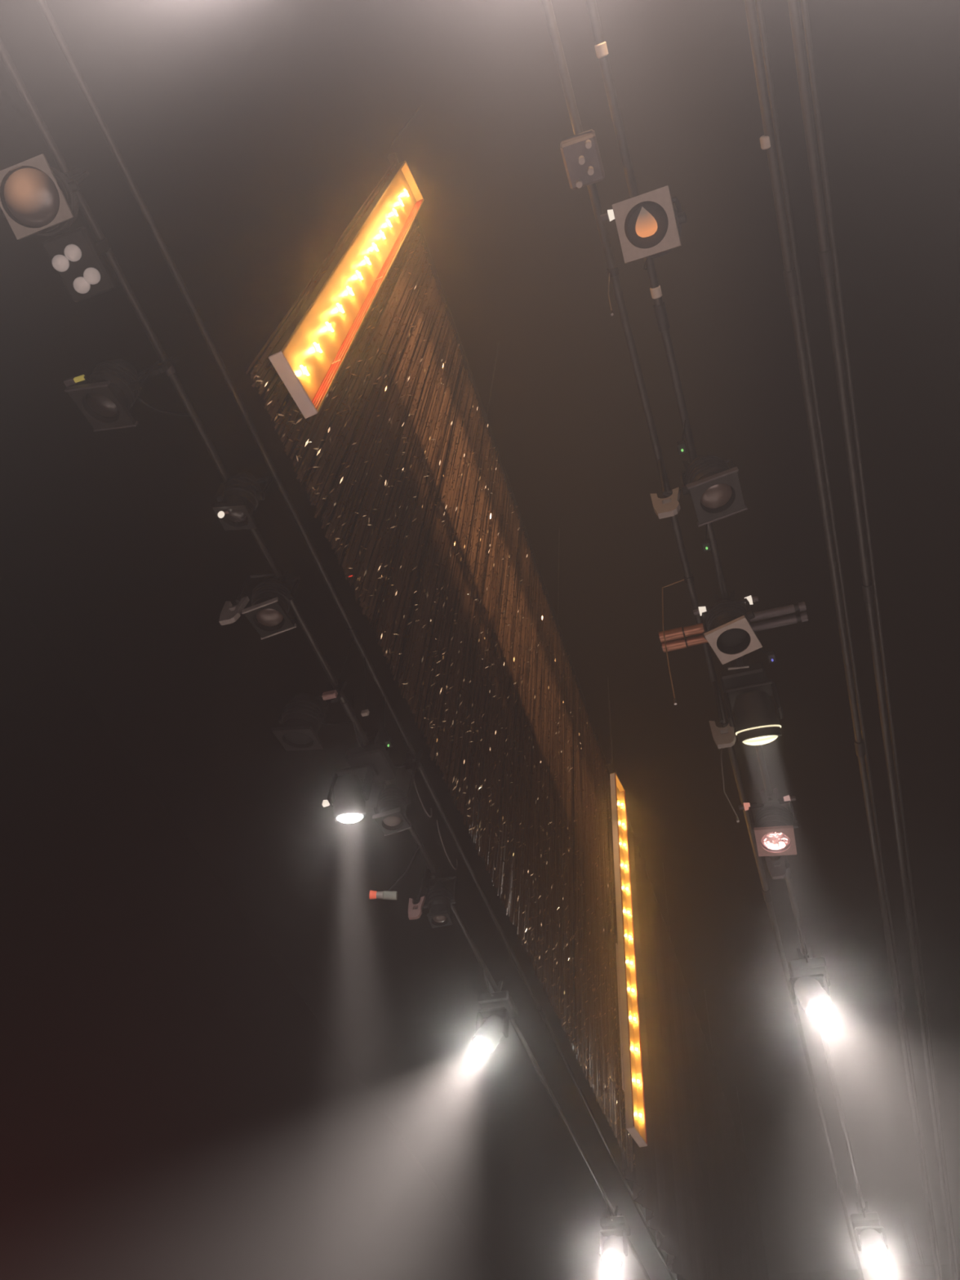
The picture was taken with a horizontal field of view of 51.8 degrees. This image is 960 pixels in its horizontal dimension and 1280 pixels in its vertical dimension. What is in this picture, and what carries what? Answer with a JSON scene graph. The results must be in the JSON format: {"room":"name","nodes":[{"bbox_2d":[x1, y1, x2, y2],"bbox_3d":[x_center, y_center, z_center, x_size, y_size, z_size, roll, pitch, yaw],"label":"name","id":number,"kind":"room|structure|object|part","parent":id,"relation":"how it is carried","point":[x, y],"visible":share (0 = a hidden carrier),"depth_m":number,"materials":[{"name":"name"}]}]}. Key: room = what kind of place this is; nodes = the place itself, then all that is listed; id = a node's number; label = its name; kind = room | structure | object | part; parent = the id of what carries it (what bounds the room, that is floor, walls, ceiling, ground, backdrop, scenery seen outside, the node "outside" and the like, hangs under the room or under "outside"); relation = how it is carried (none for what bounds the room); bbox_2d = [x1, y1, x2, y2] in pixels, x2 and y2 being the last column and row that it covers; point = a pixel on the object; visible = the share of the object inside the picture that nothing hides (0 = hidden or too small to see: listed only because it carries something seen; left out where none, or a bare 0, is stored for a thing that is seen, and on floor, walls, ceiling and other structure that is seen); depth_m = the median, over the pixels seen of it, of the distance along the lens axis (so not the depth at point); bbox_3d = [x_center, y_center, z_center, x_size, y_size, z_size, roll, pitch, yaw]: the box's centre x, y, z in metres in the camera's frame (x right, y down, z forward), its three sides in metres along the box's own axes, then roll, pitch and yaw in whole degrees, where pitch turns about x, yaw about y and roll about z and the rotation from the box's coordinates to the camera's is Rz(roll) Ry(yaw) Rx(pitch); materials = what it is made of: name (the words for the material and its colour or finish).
{"room":"event venue","nodes":[
{"label":"event venue","id":0,"kind":"room"},
{"bbox_2d":[0,577,503,1279],"bbox_3d":[-5.125,7.033,11.284,0.200,12.000,34.000,-13,-56,14],"label":"wall","id":1,"kind":"structure","parent":0,"point":[173,1107],"depth_m":13.99,"materials":[{"name":"black paint"}]},
{"bbox_2d":[0,0,959,1279],"bbox_3d":[3.928,1.471,13.956,18.000,0.200,34.000,-13,-56,14],"label":"ceiling","id":2,"kind":"structure","parent":0,"point":[251,135],"depth_m":11.90,"materials":[{"name":"black paint"}]},
{"bbox_2d":[0,37,650,1279],"bbox_3d":[1.060,3.625,12.551,0.071,5.006,33.960,-13,-56,14],"label":"bar","id":3,"kind":"object","parent":2,"relation":"hanging from","point":[5,56],"visible":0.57,"depth_m":6.20,"materials":[{"name":"metal"}]},
{"bbox_2d":[0,153,89,239],"bbox_3d":[-2.216,-2.275,5.060,0.403,0.630,0.363,-13,-56,14],"label":"lantern","id":4,"kind":"object","parent":3,"relation":"hanging from","point":[37,197],"visible":1,"depth_m":4.86,"materials":[{"name":"black metal"}]},
{"bbox_3d":[-2.395,-2.157,4.996,0.047,0.058,0.051,-13,-56,14],"label":"tilt knob","id":5,"kind":"part","parent":4,"relation":"part of","materials":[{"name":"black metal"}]},
{"bbox_3d":[-2.050,-2.292,4.989,0.047,0.058,0.051,-13,-56,14],"label":"tilt knob","id":6,"kind":"part","parent":4,"relation":"part of","materials":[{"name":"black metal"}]},
{"bbox_2d":[42,226,116,302],"bbox_3d":[-2.054,-2.038,5.239,0.250,0.542,0.320,-13,-56,14],"label":"lamp","id":7,"kind":"object","parent":3,"relation":"hanging from","point":[78,260],"visible":1,"depth_m":5.05,"materials":[{"name":"black metal"}]},
{"bbox_3d":[-2.141,-1.924,5.045,0.084,0.084,0.084,-13,-56,14],"label":"bulb","id":8,"kind":"part","parent":7,"relation":"part of","materials":[{"name":"white glass"}]},
{"bbox_3d":[-2.064,-1.962,5.009,0.084,0.084,0.084,-13,-56,14],"label":"bulb","id":9,"kind":"part","parent":7,"relation":"part of","materials":[{"name":"white glass"}]},
{"bbox_3d":[-2.058,-1.832,5.105,0.084,0.084,0.084,-13,-56,14],"label":"bulb","id":10,"kind":"part","parent":7,"relation":"part of","materials":[{"name":"white glass"}]},
{"bbox_3d":[-1.992,-1.869,5.072,0.084,0.084,0.084,-13,-56,14],"label":"bulb","id":11,"kind":"part","parent":7,"relation":"part of","materials":[{"name":"white glass"}]},
{"bbox_2d":[63,354,189,431],"bbox_3d":[-1.994,-1.383,5.703,0.438,0.625,0.550,-13,-56,14],"label":"lantern","id":12,"kind":"object","parent":3,"relation":"hanging from","point":[113,387],"visible":1,"depth_m":5.50,"materials":[{"name":"black metal"}]},
{"bbox_3d":[-2.135,-1.403,5.474,0.016,0.084,0.157,-16,-57,16],"label":"label arm","id":13,"kind":"part","parent":12,"relation":"part of","materials":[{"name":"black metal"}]},
{"bbox_3d":[-2.100,-1.294,5.485,0.282,0.139,0.268,-8,-55,11],"label":"color frame","id":14,"kind":"part","parent":12,"relation":"part of","materials":[{"name":"black metal"}]},
{"bbox_3d":[-1.931,-1.423,5.529,0.045,0.057,0.050,-8,-55,11],"label":"tilt knob","id":15,"kind":"part","parent":12,"relation":"part of","materials":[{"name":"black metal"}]},
{"bbox_2d":[165,364,175,375],"bbox_3d":[-1.844,-1.609,5.863,0.056,0.056,0.060,-13,-56,14],"label":"clip","id":16,"kind":"object","parent":3,"relation":"attached to","point":[171,371],"visible":0.57,"depth_m":5.85,"materials":[{"name":"black metal"}]},
{"bbox_2d":[212,471,273,530],"bbox_3d":[-1.507,-0.795,6.081,0.316,0.646,0.559,28,-56,-15],"label":"lantern","id":17,"kind":"object","parent":3,"relation":"hanging from","point":[241,495],"visible":1,"depth_m":5.86,"materials":[{"name":"black metal"}]},
{"bbox_3d":[-1.560,-0.852,5.957,0.041,0.053,0.050,-4,-54,8],"label":"tilt knob","id":18,"kind":"part","parent":17,"relation":"part of","materials":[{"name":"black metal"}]},
{"bbox_3d":[-1.448,-0.730,5.844,0.203,0.093,0.199,-4,-54,8],"label":"color frame","id":19,"kind":"part","parent":17,"relation":"part of","materials":[{"name":"black metal"}]},
{"bbox_3d":[-1.314,-0.862,5.915,0.041,0.053,0.050,-4,-54,8],"label":"tilt knob","id":20,"kind":"part","parent":17,"relation":"part of","materials":[{"name":"black metal"}]},
{"bbox_2d":[218,570,301,639],"bbox_3d":[-1.329,-0.238,6.484,0.400,0.635,0.521,-37,-64,27],"label":"lantern","id":21,"kind":"object","parent":3,"relation":"hanging from","point":[268,609],"visible":1,"depth_m":6.31,"materials":[{"name":"black metal"}]},
{"bbox_3d":[-1.481,-0.348,6.533,0.177,0.352,0.025,5,-53,1],"label":"drop arm","id":22,"kind":"part","parent":21,"relation":"part of","materials":[{"name":"black metal"}]},
{"bbox_3d":[-1.338,-0.135,6.275,0.238,0.088,0.242,-13,-56,14],"label":"color frame","id":23,"kind":"part","parent":21,"relation":"part of","materials":[{"name":"black metal"}]},
{"bbox_3d":[-1.222,-0.286,6.364,0.044,0.055,0.053,-13,-56,14],"label":"tilt knob","id":24,"kind":"part","parent":21,"relation":"part of","materials":[{"name":"black metal"}]},
{"bbox_2d":[271,680,351,751],"bbox_3d":[-1.168,0.561,7.077,0.542,0.609,0.386,17,-54,-8],"label":"lantern","id":25,"kind":"object","parent":3,"relation":"hanging from","point":[303,716],"visible":1,"depth_m":6.89,"materials":[{"name":"black metal"}]},
{"bbox_3d":[-1.405,0.569,6.999,0.042,0.054,0.050,-6,-54,9],"label":"tilt knob","id":26,"kind":"part","parent":25,"relation":"part of","materials":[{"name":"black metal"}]},
{"bbox_3d":[-1.265,0.686,6.875,0.286,0.123,0.275,-6,-54,9],"label":"color frame","id":27,"kind":"part","parent":25,"relation":"part of","materials":[{"name":"black metal"}]},
{"bbox_3d":[-1.102,0.549,6.935,0.042,0.054,0.050,-6,-54,9],"label":"tilt knob","id":28,"kind":"part","parent":25,"relation":"part of","materials":[{"name":"black metal"}]},
{"bbox_2d":[321,694,396,821],"bbox_3d":[-0.974,0.916,7.393,0.479,0.758,0.695,-13,-56,14],"label":"lamp","id":29,"kind":"object","parent":3,"relation":"hanging from","point":[349,788],"visible":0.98,"depth_m":7.41,"materials":[{"name":"black metal"}]},
{"bbox_3d":[-1.099,1.128,7.454,0.032,0.285,0.100,-13,-56,14],"label":"yoke arm","id":30,"kind":"part","parent":29,"relation":"part of","materials":[{"name":"black metal"}]},
{"bbox_3d":[-0.839,1.069,7.386,0.032,0.285,0.100,-13,-56,14],"label":"yoke arm","id":31,"kind":"part","parent":29,"relation":"part of","materials":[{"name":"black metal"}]},
{"bbox_2d":[369,845,420,899],"bbox_3d":[-0.683,1.885,8.000,0.350,0.517,0.081,-2,-54,7],"label":"connector","id":32,"kind":"object","parent":3,"relation":"hanging from","point":[385,895],"visible":1,"depth_m":7.81,"materials":[{"name":"rubber"}]},
{"bbox_2d":[408,866,457,928],"bbox_3d":[-0.326,2.199,8.229,0.365,0.584,0.478,-13,-56,14],"label":"lantern","id":33,"kind":"object","parent":3,"relation":"hanging from","point":[438,900],"visible":1,"depth_m":8.01,"materials":[{"name":"black metal"}]},
{"bbox_3d":[-0.481,2.015,8.184,0.064,0.343,0.024,-13,-56,14],"label":"drop arm","id":34,"kind":"part","parent":33,"relation":"part of","materials":[{"name":"black metal"}]},
{"bbox_3d":[-0.443,2.168,8.077,0.044,0.054,0.055,-13,-56,14],"label":"tilt knob","id":35,"kind":"part","parent":33,"relation":"part of","materials":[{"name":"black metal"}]},
{"bbox_3d":[-0.323,2.246,7.946,0.172,0.059,0.173,-7,-55,11],"label":"color frame","id":36,"kind":"part","parent":33,"relation":"part of","materials":[{"name":"black metal"}]},
{"bbox_3d":[-0.219,2.122,8.054,0.044,0.054,0.055,-13,-56,14],"label":"tilt knob","id":37,"kind":"part","parent":33,"relation":"part of","materials":[{"name":"black metal"}]},
{"bbox_2d":[471,958,518,1054],"bbox_3d":[0.076,3.383,9.066,0.360,0.649,0.666,-13,-56,14],"label":"lamp","id":38,"kind":"object","parent":3,"relation":"hanging from","point":[498,1007],"visible":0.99,"depth_m":9.12,"materials":[{"name":"black metal"}]},
{"bbox_3d":[-0.008,3.578,9.153,0.032,0.250,0.100,-13,-56,14],"label":"yoke arm","id":39,"kind":"part","parent":38,"relation":"part of","materials":[{"name":"black metal"}]},
{"bbox_3d":[0.237,3.523,9.090,0.032,0.250,0.100,-13,-56,14],"label":"yoke arm","id":40,"kind":"part","parent":38,"relation":"part of","materials":[{"name":"black metal"}]},
{"bbox_2d":[598,1191,631,1271],"bbox_3d":[1.525,6.934,11.557,0.348,0.659,0.666,-13,-56,14],"label":"lamp","id":41,"kind":"object","parent":3,"relation":"hanging from","point":[611,1254],"visible":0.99,"depth_m":11.60,"materials":[{"name":"black metal"}]},
{"bbox_3d":[1.427,7.131,11.650,0.032,0.253,0.100,-13,-56,14],"label":"yoke arm","id":42,"kind":"part","parent":41,"relation":"part of","materials":[{"name":"black metal"}]},
{"bbox_3d":[1.703,7.069,11.579,0.032,0.253,0.100,-13,-56,14],"label":"yoke arm","id":43,"kind":"part","parent":41,"relation":"part of","materials":[{"name":"black metal"}]},
{"bbox_2d":[36,0,675,1279],"bbox_3d":[1.285,3.521,12.570,0.059,4.820,33.960,-13,-56,14],"label":"bar","id":44,"kind":"object","parent":2,"relation":"hanging from","point":[42,4],"visible":0.93,"depth_m":6.52,"materials":[{"name":"metal"}]},
{"bbox_2d":[321,636,354,700],"bbox_3d":[-0.983,0.179,6.890,0.104,0.690,0.040,-13,-56,14],"label":"tag","id":45,"kind":"object","parent":44,"relation":"hanging from","point":[333,694],"visible":1,"depth_m":6.62,"materials":[{"name":"grey"}]},
{"bbox_3d":[-1.008,0.370,6.634,0.100,0.050,0.040,-13,-56,14],"label":"tag plate","id":46,"kind":"part","parent":45,"relation":"part of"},
{"bbox_3d":[-0.944,0.163,6.899,0.030,0.650,0.008,9,-53,-1],"label":"cord","id":47,"kind":"part","parent":45,"relation":"part of","materials":[{"name":"black fabric"}]},
{"bbox_2d":[360,657,369,716],"bbox_3d":[-0.804,0.312,6.973,0.154,0.691,0.030,-13,-56,14],"label":"tag","id":48,"kind":"object","parent":44,"relation":"hanging from","point":[364,713],"visible":1,"depth_m":6.78,"materials":[{"name":"grey"}]},
{"bbox_3d":[-0.778,0.494,6.699,0.050,0.040,0.030,-13,-56,14],"label":"tag plate","id":49,"kind":"part","parent":48,"relation":"part of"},
{"bbox_3d":[-0.810,0.307,6.988,0.138,0.661,0.008,-15,-56,15],"label":"cord","id":50,"kind":"part","parent":48,"relation":"part of","materials":[{"name":"black fabric"}]},
{"bbox_2d":[382,696,394,747],"bbox_3d":[-0.678,0.587,7.214,0.161,0.591,0.060,-13,-56,14],"label":"indicator light","id":51,"kind":"object","parent":44,"relation":"hanging from","point":[388,741],"visible":1,"depth_m":7.00,"materials":[{"name":"black metal"}]},
{"bbox_3d":[-0.685,0.572,7.240,0.141,0.533,0.012,-13,-56,14],"label":"stem","id":52,"kind":"part","parent":51,"relation":"part of","materials":[{"name":"black metal"}]},
{"bbox_2d":[372,750,423,835],"bbox_3d":[-0.632,1.138,7.581,0.314,0.768,0.250,-13,-56,14],"label":"lantern","id":53,"kind":"object","parent":44,"relation":"hanging from","point":[390,810],"visible":0.99,"depth_m":7.36,"materials":[{"name":"black metal"}]},
{"bbox_3d":[-0.776,1.285,7.451,0.044,0.054,0.053,-13,-56,14],"label":"tilt knob","id":54,"kind":"part","parent":53,"relation":"part of","materials":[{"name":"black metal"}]},
{"bbox_3d":[-0.648,1.345,7.308,0.209,0.069,0.211,-13,-56,14],"label":"color frame","id":55,"kind":"part","parent":53,"relation":"part of","materials":[{"name":"black metal"}]},
{"bbox_3d":[-0.543,1.205,7.406,0.044,0.054,0.053,-13,-56,14],"label":"tilt knob","id":56,"kind":"part","parent":53,"relation":"part of","materials":[{"name":"black metal"}]},
{"bbox_2d":[411,769,431,817],"bbox_3d":[-0.447,1.248,7.736,0.061,0.227,0.452,-13,-56,14],"label":"cable loop","id":57,"kind":"object","parent":44,"relation":"hanging from","point":[419,797],"visible":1,"depth_m":7.63,"materials":[{"name":"grey rubber"}]},
{"bbox_2d":[436,819,457,869],"bbox_3d":[-0.259,1.720,8.055,0.061,0.247,0.492,-13,-56,14],"label":"cable loop","id":58,"kind":"object","parent":44,"relation":"hanging from","point":[450,862],"visible":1,"depth_m":7.95,"materials":[{"name":"grey rubber"}]},
{"bbox_2d":[245,103,635,1173],"bbox_3d":[0.368,-0.330,8.741,0.085,6.521,7.276,-13,-56,14],"label":"curtain","id":59,"kind":"object","parent":2,"relation":"hanging from","point":[598,1032],"visible":0.91,"depth_m":7.14,"materials":[{"name":"brown fabric"}]},
{"bbox_2d":[268,160,423,418],"bbox_3d":[-0.692,-2.390,6.086,0.132,4.327,0.310,-19,-57,18],"label":"light strip","id":60,"kind":"object","parent":59,"relation":"attached to","point":[308,358],"visible":1,"depth_m":5.34,"materials":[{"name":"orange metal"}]},
{"bbox_2d":[605,758,647,1146],"bbox_3d":[1.384,2.716,9.677,0.132,4.327,0.334,-19,-57,18],"label":"light strip","id":61,"kind":"object","parent":59,"relation":"attached to","point":[632,1074],"visible":1,"depth_m":9.11,"materials":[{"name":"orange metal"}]},
{"bbox_3d":[1.382,2.812,9.565,0.008,4.008,0.284,-19,-57,18],"label":"plate","id":62,"kind":"part","parent":61,"relation":"part of","materials":[{"name":"silver metal"}]},
{"bbox_2d":[606,700,768,1279],"bbox_3d":[3.116,6.611,13.712,0.141,6.390,10.600,-13,-56,14],"label":"drape","id":63,"kind":"object","parent":2,"relation":"hanging from","point":[695,1184],"visible":0.86,"depth_m":12.00,"materials":[{"name":"brown fabric"}]},
{"bbox_2d":[540,0,869,1279],"bbox_3d":[3.552,3.040,11.942,0.071,4.926,33.960,-13,-56,14],"label":"bar","id":64,"kind":"object","parent":2,"relation":"hanging from","point":[547,6],"visible":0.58,"depth_m":6.16,"materials":[{"name":"metal"}]},
{"bbox_2d":[560,129,604,190],"bbox_3d":[0.518,-2.417,4.987,0.180,0.220,0.220,-13,-56,14],"label":"junction box","id":65,"kind":"object","parent":64,"relation":"attached to","point":[580,153],"visible":1,"depth_m":4.94,"materials":[{"name":"metal"}]},
{"bbox_2d":[606,265,618,315],"bbox_3d":[0.702,-1.834,5.169,0.068,0.695,0.040,-13,-56,14],"label":"cable","id":66,"kind":"object","parent":64,"relation":"hanging from","point":[614,272],"visible":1,"depth_m":5.39,"materials":[{"name":"grey plastic"}]},
{"bbox_2d":[662,573,693,705],"bbox_3d":[1.263,-0.038,6.123,0.245,1.215,0.052,-17,-57,17],"label":"cable","id":67,"kind":"object","parent":64,"relation":"hanging from","point":[691,580],"visible":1,"depth_m":6.29,"materials":[{"name":"grey plastic"}]},
{"bbox_2d":[720,720,739,822],"bbox_3d":[1.761,0.909,6.991,0.125,0.875,0.165,-13,-56,14],"label":"hanging cable","id":68,"kind":"object","parent":64,"relation":"hanging from","point":[722,725],"visible":0.83,"depth_m":6.86,"materials":[{"name":"grey plastic"}]},
{"bbox_2d":[585,0,880,1279],"bbox_3d":[3.736,3.033,11.845,0.071,5.046,33.960,-13,-56,14],"label":"bar","id":69,"kind":"object","parent":2,"relation":"hanging from","point":[660,308],"visible":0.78,"depth_m":5.64,"materials":[{"name":"metal"}]},
{"bbox_2d":[594,41,608,58],"bbox_3d":[0.578,-2.810,4.704,0.056,0.056,0.060,-13,-56,14],"label":"clip","id":70,"kind":"object","parent":69,"relation":"on","point":[601,49],"visible":1,"depth_m":4.68,"materials":[{"name":"beige plastic"}]},
{"bbox_2d":[600,185,687,270],"bbox_3d":[0.849,-2.064,4.913,0.375,0.590,0.470,-36,-64,27],"label":"lantern","id":71,"kind":"object","parent":69,"relation":"hanging from","point":[648,224],"visible":1,"depth_m":4.75,"materials":[{"name":"black metal"}]},
{"bbox_2d":[600,213,608,221],"bbox_3d":[0.639,-2.168,5.065,0.040,0.028,0.028,-13,-56,14],"label":"socket","id":72,"kind":"object","parent":71,"relation":"attached to","point":[605,216],"depth_m":5.05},
{"bbox_3d":[0.798,-2.001,4.773,0.119,0.106,0.107,30,-57,-16],"label":"bulb","id":73,"kind":"part","parent":71,"relation":"part of","materials":[{"name":"orange glass"}]},
{"bbox_3d":[0.982,-2.049,4.800,0.044,0.056,0.052,-13,-56,14],"label":"tilt knob","id":74,"kind":"part","parent":71,"relation":"part of","materials":[{"name":"black metal"}]},
{"bbox_2d":[649,284,662,298],"bbox_3d":[0.954,-1.886,5.354,0.056,0.056,0.060,-13,-56,14],"label":"clip","id":75,"kind":"object","parent":69,"relation":"on","point":[656,293],"visible":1,"depth_m":5.33,"materials":[{"name":"beige plastic"}]},
{"bbox_2d":[675,420,687,454],"bbox_3d":[1.149,-1.159,5.618,0.081,0.371,0.060,-13,-56,14],"label":"indicator light","id":76,"kind":"object","parent":69,"relation":"hanging from","point":[681,446],"visible":1,"depth_m":5.50,"materials":[{"name":"black metal"}]},
{"bbox_3d":[1.161,-1.179,5.640,0.061,0.312,0.012,-13,-56,14],"label":"stem","id":77,"kind":"part","parent":76,"relation":"part of","materials":[{"name":"black metal"}]},
{"bbox_2d":[650,455,747,527],"bbox_3d":[1.318,-0.916,5.755,0.478,0.675,0.491,32,-57,-18],"label":"lantern","id":78,"kind":"object","parent":69,"relation":"hanging from","point":[714,489],"visible":1,"depth_m":5.57,"materials":[{"name":"black metal"}]},
{"bbox_3d":[1.085,-0.974,5.886,0.026,0.430,0.026,6,-53,1],"label":"drop arm","id":79,"kind":"part","parent":78,"relation":"part of","materials":[{"name":"black metal"}]},
{"bbox_3d":[1.163,-0.859,5.696,0.151,0.024,0.024,-6,-54,10],"label":"arm","id":80,"kind":"part","parent":78,"relation":"part of","materials":[{"name":"black metal"}]},
{"bbox_3d":[1.179,-0.859,5.680,0.044,0.055,0.053,-13,-56,14],"label":"tilt knob","id":81,"kind":"part","parent":78,"relation":"part of","materials":[{"name":"black metal"}]},
{"bbox_3d":[1.330,-0.800,5.541,0.279,0.104,0.284,-13,-56,14],"label":"color frame","id":82,"kind":"part","parent":78,"relation":"part of","materials":[{"name":"black metal"}]},
{"bbox_2d":[701,524,711,551],"bbox_3d":[1.363,-0.648,5.977,0.071,0.371,0.060,-13,-56,14],"label":"indicator light","id":83,"kind":"object","parent":69,"relation":"hanging from","point":[705,544],"visible":0.93,"depth_m":5.85,"materials":[{"name":"black metal"}]},
{"bbox_3d":[1.374,-0.668,5.999,0.052,0.312,0.012,-13,-56,14],"label":"stem","id":84,"kind":"part","parent":83,"relation":"part of","materials":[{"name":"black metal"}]},
{"bbox_2d":[693,590,762,664],"bbox_3d":[1.636,-0.101,6.331,0.469,0.532,0.377,38,-59,-21],"label":"lantern","id":85,"kind":"object","parent":69,"relation":"hanging from","point":[728,630],"visible":1,"depth_m":6.16,"materials":[{"name":"black metal"}]},
{"bbox_2d":[693,608,699,615],"bbox_3d":[1.415,-0.182,6.464,0.040,0.028,0.028,-13,-56,14],"label":"socket","id":86,"kind":"object","parent":85,"relation":"attached to","point":[696,611],"depth_m":6.45,"materials":[{"name":"black plastic"}]},
{"bbox_3d":[1.567,0.002,6.113,0.269,0.049,0.269,-25,-60,22],"label":"color frame","id":87,"kind":"part","parent":85,"relation":"part of","materials":[{"name":"grey metal"}]},
{"bbox_3d":[1.694,-0.157,6.186,0.041,0.051,0.052,-25,-60,22],"label":"tilt knob","id":88,"kind":"part","parent":85,"relation":"part of","materials":[{"name":"black metal"}]},
{"bbox_2d":[751,595,759,602],"bbox_3d":[1.775,-0.264,6.372,0.040,0.028,0.028,-13,-56,14],"label":"socket","id":89,"kind":"object","parent":85,"relation":"attached to","point":[755,598],"depth_m":6.36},
{"bbox_2d":[657,601,808,652],"bbox_3d":[1.666,-0.088,6.541,0.960,0.083,0.160,-13,-56,14],"label":"tube","id":90,"kind":"object","parent":69,"relation":"attached to","point":[675,639],"visible":0.73,"depth_m":6.51,"materials":[{"name":"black metal"}]},
{"bbox_2d":[727,658,749,670],"bbox_3d":[1.677,0.077,6.503,0.132,0.362,0.027,-5,-54,9],"label":"connector","id":91,"kind":"object","parent":69,"relation":"hanging from","point":[731,668],"visible":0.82,"depth_m":6.36,"materials":[{"name":"silver metal"}]},
{"bbox_2d":[709,653,783,748],"bbox_3d":[1.824,0.307,6.638,0.441,0.737,0.654,10,-53,-2],"label":"lamp","id":92,"kind":"object","parent":69,"relation":"hanging from","point":[748,692],"visible":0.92,"depth_m":6.57,"materials":[{"name":"black metal"}]},
{"bbox_3d":[1.654,0.423,6.869,0.026,0.430,0.026,6,-53,1],"label":"drop arm","id":93,"kind":"part","parent":92,"relation":"part of","materials":[{"name":"black metal"}]},
{"bbox_3d":[1.687,0.474,6.694,0.032,0.281,0.100,-13,-56,14],"label":"yoke arm","id":94,"kind":"part","parent":92,"relation":"part of","materials":[{"name":"black metal"}]},
{"bbox_3d":[1.990,0.405,6.616,0.032,0.281,0.100,-13,-56,14],"label":"yoke arm","id":95,"kind":"part","parent":92,"relation":"part of","materials":[{"name":"black metal"}]},
{"bbox_2d":[758,648,776,662],"bbox_3d":[1.788,0.043,6.452,0.230,0.373,0.060,-13,-56,14],"label":"indicator light","id":96,"kind":"object","parent":69,"relation":"hanging from","point":[771,655],"visible":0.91,"depth_m":6.30,"materials":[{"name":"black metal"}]},
{"bbox_2d":[738,787,798,879],"bbox_3d":[2.136,1.381,7.338,0.376,0.604,0.491,11,-53,-3],"label":"lantern","id":97,"kind":"object","parent":69,"relation":"hanging from","point":[773,827],"visible":1,"depth_m":7.21,"materials":[{"name":"black metal"}]},
{"bbox_2d":[738,804,744,809],"bbox_3d":[1.981,1.268,7.486,0.040,0.028,0.028,-13,-56,14],"label":"socket","id":98,"kind":"object","parent":97,"relation":"attached to","point":[740,806],"depth_m":7.47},
{"bbox_3d":[2.021,1.382,7.306,0.043,0.053,0.053,-13,-56,14],"label":"tilt knob","id":99,"kind":"part","parent":97,"relation":"part of","materials":[{"name":"black metal"}]},
{"bbox_3d":[2.135,1.453,7.136,0.284,0.066,0.283,-13,-56,14],"label":"color frame","id":100,"kind":"part","parent":97,"relation":"part of","materials":[{"name":"grey metal"}]},
{"bbox_2d":[789,795,795,801],"bbox_3d":[2.341,1.186,7.394,0.040,0.028,0.028,-13,-56,14],"label":"socket","id":101,"kind":"object","parent":97,"relation":"attached to","point":[791,798],"depth_m":7.38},
{"bbox_3d":[2.305,1.346,7.217,0.043,0.053,0.053,-13,-56,14],"label":"tilt knob","id":102,"kind":"part","parent":97,"relation":"part of","materials":[{"name":"black metal"}]},
{"bbox_2d":[788,930,833,1019],"bbox_3d":[2.775,2.822,8.378,0.339,0.595,0.666,-13,-56,14],"label":"lamp","id":103,"kind":"object","parent":69,"relation":"hanging from","point":[810,975],"visible":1,"depth_m":8.41,"materials":[{"name":"black metal"}]},
{"bbox_3d":[2.680,3.019,8.470,0.032,0.191,0.100,-13,-56,14],"label":"yoke arm","id":104,"kind":"part","parent":103,"relation":"part of","materials":[{"name":"black metal"}]},
{"bbox_3d":[2.947,2.959,8.401,0.032,0.191,0.100,-13,-56,14],"label":"yoke arm","id":105,"kind":"part","parent":103,"relation":"part of","materials":[{"name":"black metal"}]},
{"bbox_2d":[850,1194,888,1265],"bbox_3d":[4.311,6.519,10.968,0.328,0.606,0.666,-13,-56,14],"label":"lamp","id":106,"kind":"object","parent":69,"relation":"hanging from","point":[867,1224],"visible":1,"depth_m":11.00,"materials":[{"name":"black metal"}]},
{"bbox_3d":[4.227,6.713,11.057,0.032,0.202,0.100,-13,-56,14],"label":"yoke arm","id":107,"kind":"part","parent":106,"relation":"part of","materials":[{"name":"black metal"}]},
{"bbox_3d":[4.503,6.651,10.986,0.032,0.202,0.100,-13,-56,14],"label":"yoke arm","id":108,"kind":"part","parent":106,"relation":"part of","materials":[{"name":"black metal"}]},
{"bbox_2d":[743,0,940,1279],"bbox_3d":[4.426,2.814,11.758,0.071,4.826,33.960,-13,-56,14],"label":"bar","id":109,"kind":"object","parent":2,"relation":"hanging from","point":[789,272],"visible":1,"depth_m":6.25,"materials":[{"name":"metal"}]},
{"bbox_2d":[760,135,770,149],"bbox_3d":[1.471,-2.562,5.081,0.056,0.056,0.060,-13,-56,14],"label":"clip","id":110,"kind":"object","parent":109,"relation":"attached to","point":[765,143],"visible":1,"depth_m":5.06,"materials":[{"name":"beige plastic"}]},
{"bbox_2d":[755,0,942,1279],"bbox_3d":[4.470,2.788,11.769,0.042,4.771,33.960,-13,-56,14],"label":"bar","id":111,"kind":"object","parent":2,"relation":"hanging from","point":[758,2],"visible":1,"depth_m":6.31,"materials":[{"name":"metal"}]},
{"bbox_2d":[787,0,956,1279],"bbox_3d":[4.610,2.772,11.711,0.071,4.826,33.960,-13,-56,14],"label":"bar","id":112,"kind":"object","parent":2,"relation":"hanging from","point":[824,252],"visible":1,"depth_m":6.23,"materials":[{"name":"metal"}]},
{"bbox_2d":[800,0,959,1279],"bbox_3d":[4.664,2.744,11.719,0.042,4.771,33.960,-13,-56,14],"label":"bar","id":113,"kind":"object","parent":2,"relation":"hanging from","point":[803,2],"visible":1,"depth_m":6.29,"materials":[{"name":"metal"}]},
{"bbox_2d":[675,1263,959,1279],"bbox_3d":[8.883,18.362,18.401,18.400,12.000,0.200,-13,-56,14],"label":"wall","id":114,"kind":"structure","parent":0,"point":[895,1273],"depth_m":23.05,"materials":[{"name":"black paint"}]}
]}

